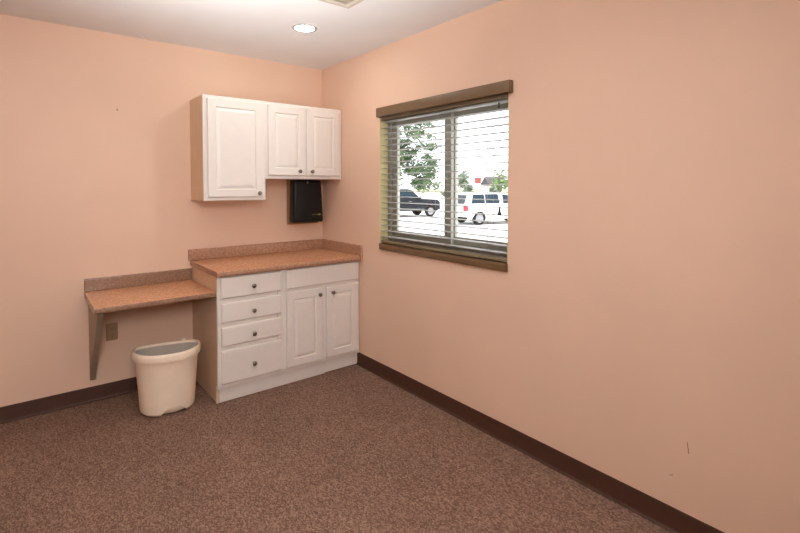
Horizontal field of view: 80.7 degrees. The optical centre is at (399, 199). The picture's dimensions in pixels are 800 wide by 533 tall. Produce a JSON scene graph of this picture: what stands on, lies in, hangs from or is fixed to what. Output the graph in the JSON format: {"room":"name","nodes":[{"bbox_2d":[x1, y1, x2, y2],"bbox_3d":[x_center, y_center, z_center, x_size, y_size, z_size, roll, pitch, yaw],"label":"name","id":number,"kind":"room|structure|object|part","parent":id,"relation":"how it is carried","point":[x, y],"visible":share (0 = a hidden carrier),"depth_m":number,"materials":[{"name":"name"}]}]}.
{"room":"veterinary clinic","nodes":[
{"label":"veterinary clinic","id":0,"kind":"room"},
{"bbox_2d":[0,14,322,406],"bbox_3d":[-2.251,0.120,2.998,4.200,2.440,0.150,-1,2,-39],"label":"wall","id":1,"kind":"structure","parent":0,"point":[89,188],"depth_m":3.11,"materials":[{"name":"pink paint"}]},
{"bbox_2d":[0,377,137,423],"bbox_3d":[-2.627,1.301,2.623,2.800,0.098,0.016,-1,2,-39],"label":"baseboard","id":2,"kind":"structure","parent":1,"relation":"attached to","point":[14,412],"depth_m":3.02,"materials":[{"name":"brown plastic"}]},
{"bbox_2d":[106,322,117,340],"bbox_3d":[-1.940,0.892,3.168,0.070,0.116,0.008,-1,2,-39],"label":"wall outlet","id":3,"kind":"object","parent":1,"relation":"attached to","point":[112,328],"visible":1,"depth_m":3.17,"materials":[{"name":"beige plastic"}]},
{"bbox_2d":[84,268,191,291],"bbox_3d":[-1.795,0.556,3.266,0.662,0.084,0.020,-1,2,-39],"label":"backsplash","id":4,"kind":"structure","parent":1,"relation":"attached to","point":[112,282],"depth_m":3.24,"materials":[{"name":"beige laminate"}]},
{"bbox_2d":[84,268,214,379],"bbox_3d":[-1.631,0.854,3.070,0.662,0.668,0.546,-1,2,-39],"label":"desk","id":5,"kind":"object","parent":1,"relation":"attached to","point":[102,295],"visible":1,"depth_m":3.05,"materials":[{"name":"brown laminate"}]},
{"bbox_2d":[190,94,264,200],"bbox_3d":[-1.256,-0.359,3.455,0.441,0.728,0.360,-1,2,-39],"label":"upper cabinet","id":6,"kind":"object","parent":1,"relation":"attached to","point":[227,134],"visible":1,"depth_m":3.33,"materials":[{"name":"white wood"}]},
{"bbox_3d":[-1.443,-0.356,3.347,0.013,0.726,0.294,-1,2,-39],"label":"panel","id":7,"kind":"part","parent":6,"relation":"part of","materials":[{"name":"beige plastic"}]},
{"bbox_3d":[-1.165,-0.356,3.344,0.392,0.680,0.019,-1,2,-39],"label":"door","id":8,"kind":"part","parent":6,"relation":"part of","materials":[{"name":"white wood"}]},
{"bbox_2d":[188,239,321,260],"bbox_3d":[-1.117,0.401,3.808,1.124,0.083,0.020,-1,2,-39],"label":"backsplash","id":9,"kind":"structure","parent":1,"relation":"attached to","point":[253,249],"depth_m":3.75,"materials":[{"name":"laminate"}]},
{"bbox_2d":[265,101,340,178],"bbox_3d":[-0.828,-0.447,3.797,0.655,0.572,0.360,-1,2,-39],"label":"upper cabinet","id":10,"kind":"object","parent":1,"relation":"attached to","point":[302,142],"visible":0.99,"depth_m":3.65,"materials":[{"name":"white wood"}]},
{"bbox_3d":[-0.862,-0.443,3.585,0.300,0.521,0.019,-1,2,-39],"label":"door","id":11,"kind":"part","parent":10,"relation":"part of","materials":[{"name":"white wood"}]},
{"bbox_3d":[-0.618,-0.448,3.781,0.292,0.521,0.019,-1,2,-39],"label":"door","id":12,"kind":"part","parent":10,"relation":"part of","materials":[{"name":"white wood"}]},
{"bbox_2d":[286,180,322,223],"bbox_3d":[-0.801,0.021,3.976,0.280,0.372,0.144,-1,2,-39],"label":"paper towel dispenser","id":13,"kind":"object","parent":1,"relation":"attached to","point":[304,197],"visible":1,"depth_m":3.91,"materials":[{"name":"black plastic"}]},
{"bbox_2d":[0,0,502,69],"bbox_3d":[-0.668,-1.102,0.994,4.200,0.120,5.200,-1,2,-39],"label":"ceiling","id":14,"kind":"structure","parent":0,"point":[258,29],"depth_m":2.91,"materials":[{"name":"white paint"}]},
{"bbox_2d":[292,24,316,32],"bbox_3d":[-0.614,-1.098,3.025,0.164,0.006,0.164,-1,2,-39],"label":"recessed light","id":15,"kind":"object","parent":14,"relation":"in","point":[306,28],"visible":1,"depth_m":3.02,"materials":[{"name":"white metal"}]},
{"bbox_2d":[319,0,363,8],"bbox_3d":[-0.315,-1.077,2.459,0.300,0.014,0.300,-1,2,-39],"label":"ceiling vent","id":16,"kind":"object","parent":14,"relation":"in","point":[348,4],"visible":1,"depth_m":2.59,"materials":[{"name":"metal"}]},
{"bbox_2d":[0,364,670,532],"bbox_3d":[-0.668,1.457,1.068,4.200,0.120,5.200,-1,2,-39],"label":"floor","id":17,"kind":"structure","parent":0,"point":[347,449],"depth_m":2.37,"materials":[{"name":"carpet"}]},
{"bbox_2d":[132,338,200,416],"bbox_3d":[-1.475,1.136,2.984,0.397,0.408,0.275,-1,2,-26],"label":"trash can","id":18,"kind":"object","parent":17,"relation":"on","point":[166,372],"visible":1,"depth_m":2.90,"materials":[{"name":"beige plastic"}]},
{"bbox_2d":[192,261,358,403],"bbox_3d":[-0.919,0.903,3.596,1.100,0.838,0.620,-1,2,-39],"label":"base cabinet","id":19,"kind":"object","parent":17,"relation":"on","point":[261,331],"visible":0.91,"depth_m":3.32,"materials":[{"name":"white wood"}]},
{"bbox_3d":[-1.362,0.912,3.284,0.015,0.838,0.552,-1,2,-39],"label":"panel","id":20,"kind":"part","parent":19,"relation":"part of","materials":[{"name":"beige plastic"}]},
{"bbox_3d":[-0.997,0.575,3.173,0.415,0.137,0.019,-1,2,-39],"label":"drawer","id":21,"kind":"part","parent":19,"relation":"part of","materials":[{"name":"white wood"}]},
{"bbox_3d":[-0.997,1.095,3.188,0.415,0.219,0.019,-1,2,-39],"label":"drawer","id":22,"kind":"part","parent":19,"relation":"part of","materials":[{"name":"white wood"}]},
{"bbox_3d":[-0.997,0.895,3.182,0.415,0.126,0.019,-1,2,-39],"label":"drawer","id":23,"kind":"part","parent":19,"relation":"part of","materials":[{"name":"white wood"}]},
{"bbox_3d":[-0.997,0.739,3.177,0.415,0.129,0.019,-1,2,-39],"label":"drawer","id":24,"kind":"part","parent":19,"relation":"part of","materials":[{"name":"white wood"}]},
{"bbox_2d":[188,239,362,277],"bbox_3d":[-0.926,0.425,3.572,1.125,0.118,0.627,-1,2,-39],"label":"countertop","id":25,"kind":"structure","parent":19,"relation":"on","point":[217,262],"depth_m":3.62,"materials":[{"name":"brown laminate"}]},
{"bbox_3d":[-0.692,0.930,3.428,0.286,0.536,0.019,-1,2,-39],"label":"door","id":26,"kind":"part","parent":19,"relation":"part of","materials":[{"name":"white wood"}]},
{"bbox_3d":[-0.569,0.565,3.517,0.609,0.137,0.019,-1,2,-39],"label":"false drawer","id":27,"kind":"part","parent":19,"relation":"part of","materials":[{"name":"white wood"}]},
{"bbox_3d":[-0.444,0.924,3.627,0.281,0.536,0.019,-1,2,-39],"label":"door","id":28,"kind":"part","parent":19,"relation":"part of","materials":[{"name":"white wood"}]},
{"bbox_2d":[322,0,799,532],"bbox_3d":[0.910,0.141,2.299,0.150,2.440,4.900,-1,2,-39],"label":"wall","id":29,"kind":"structure","parent":0,"point":[641,326],"depth_m":2.07,"materials":[{"name":"pink paint"}]},
{"bbox_2d":[379,92,508,271],"bbox_3d":[0.270,-0.118,3.070,0.172,0.999,1.191,-1,2,-39],"label":"window","id":30,"kind":"structure","parent":29,"relation":"in","point":[449,184],"depth_m":3.07,"materials":[{"name":"metal"}]},
{"bbox_3d":[0.145,-0.145,3.289,0.028,0.873,0.623,-1,2,-39],"label":"sash","id":31,"kind":"part","parent":30,"relation":"part of","materials":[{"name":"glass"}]},
{"bbox_3d":[0.241,0.361,3.060,0.097,0.042,1.191,-1,2,-39],"label":"sill","id":32,"kind":"part","parent":30,"relation":"part of","materials":[{"name":"brown wood"}]},
{"bbox_2d":[376,80,512,261],"bbox_3d":[0.239,-0.159,3.022,0.097,0.990,1.211,-1,2,-39],"label":"window blind","id":33,"kind":"object","parent":30,"relation":"attached to","point":[495,92],"visible":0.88,"depth_m":2.92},
{"bbox_3d":[-0.040,-0.139,3.402,0.056,0.915,0.002,-1,2,-39],"label":"ladder cord","id":34,"kind":"part","parent":33,"relation":"part of","materials":[{"name":"fabric"}]},
{"bbox_3d":[0.248,-0.129,3.043,0.056,0.915,0.002,-1,2,-39],"label":"ladder cord","id":35,"kind":"part","parent":33,"relation":"part of","materials":[{"name":"white fabric"}]},
{"bbox_3d":[0.244,0.325,3.063,0.050,0.021,1.164,-1,2,-39],"label":"rail","id":36,"kind":"part","parent":33,"relation":"part of","materials":[{"name":"brown wood"}]},
{"bbox_3d":[0.521,-0.119,2.704,0.056,0.915,0.002,-1,2,-39],"label":"ladder cord","id":37,"kind":"part","parent":33,"relation":"part of","materials":[{"name":"white fabric"}]},
{"bbox_3d":[0.502,-0.133,2.894,0.028,0.873,0.551,-1,2,-39],"label":"sash","id":38,"kind":"part","parent":30,"relation":"part of","materials":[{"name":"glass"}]},
{"bbox_2d":[356,352,723,532],"bbox_3d":[1.013,1.317,2.073,0.016,0.098,4.365,-1,2,-39],"label":"baseboard","id":39,"kind":"structure","parent":29,"relation":"attached to","point":[664,515],"depth_m":2.36,"materials":[{"name":"brown plastic"}]},
{"label":"outside","id":40,"kind":"structure","parent":0,"visible":0},
{"bbox_2d":[409,189,507,193],"bbox_3d":[68.869,-1.886,137.088,124.990,0.400,280.000,-1,2,-39],"label":"lawn","id":41,"kind":"structure","parent":40,"point":[475,190],"depth_m":180.33,"materials":[{"name":"green plant"}]},
{"bbox_2d":[458,169,469,189],"bbox_3d":[12.210,-3.210,89.734,2.665,5.251,3.421,0,2,14],"label":"tree","id":42,"kind":"object","parent":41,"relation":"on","point":[461,181],"visible":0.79,"depth_m":89.31,"materials":[{"name":"green plant"}]},
{"bbox_2d":[462,183,474,191],"bbox_3d":[9.226,-1.129,64.581,2.623,2.554,2.142,-1,2,-39],"label":"bush","id":43,"kind":"object","parent":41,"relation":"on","point":[470,187],"visible":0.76,"depth_m":63.98,"materials":[{"name":"green plant"}]},
{"bbox_2d":[488,186,498,191],"bbox_3d":[12.702,-0.806,63.893,1.761,1.951,2.193,-1,2,-18],"label":"bush","id":44,"kind":"object","parent":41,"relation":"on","point":[490,189],"visible":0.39,"depth_m":63.50,"materials":[{"name":"green plant"}]},
{"bbox_2d":[489,171,507,191],"bbox_3d":[14.953,-2.268,70.257,4.590,4.505,4.087,-1,2,-39],"label":"tree","id":45,"kind":"object","parent":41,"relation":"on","point":[501,182],"visible":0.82,"depth_m":69.84,"materials":[{"name":"green plant"}]},
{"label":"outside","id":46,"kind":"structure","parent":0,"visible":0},
{"bbox_2d":[400,194,507,241],"bbox_3d":[11.422,0.724,49.223,74.700,0.300,135.000,-1,2,-39],"label":"parking lot","id":47,"kind":"structure","parent":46,"point":[437,214],"depth_m":23.63,"materials":[{"name":"grey asphalt"}]},
{"bbox_2d":[400,189,439,215],"bbox_3d":[-0.246,0.230,30.316,5.558,1.790,2.320,-1,2,-27],"label":"pickup truck","id":48,"kind":"object","parent":47,"relation":"on","point":[402,194],"visible":0.44,"depth_m":29.92,"materials":[{"name":"black paint"}]},
{"bbox_2d":[400,122,442,192],"bbox_3d":[-0.233,-1.715,23.913,4.828,6.096,2.981,0,2,-2],"label":"tree","id":49,"kind":"object","parent":47,"relation":"on","point":[419,184],"visible":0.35,"depth_m":23.40,"materials":[{"name":"green plant"}]},
{"bbox_2d":[475,178,480,191],"bbox_3d":[13.238,-1.963,79.992,1.100,3.280,0.150,0,2,9],"label":"road sign","id":50,"kind":"object","parent":47,"relation":"on","point":[477,180],"visible":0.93,"depth_m":79.88,"materials":[{"name":"red metal"}]},
{"bbox_2d":[458,192,507,224],"bbox_3d":[5.101,0.443,25.297,4.944,1.655,2.280,-1,2,-22],"label":"minivan","id":51,"kind":"object","parent":47,"relation":"on","point":[503,196],"visible":0.41,"depth_m":23.99,"materials":[{"name":"white paint"}]},
{"bbox_2d":[480,178,501,191],"bbox_3d":[16.741,-2.280,85.381,3.200,3.600,3.400,-1,2,-19],"label":"house","id":52,"kind":"structure","parent":47,"relation":"on","point":[483,184],"depth_m":84.77,"materials":[{"name":"white"}]}
]}

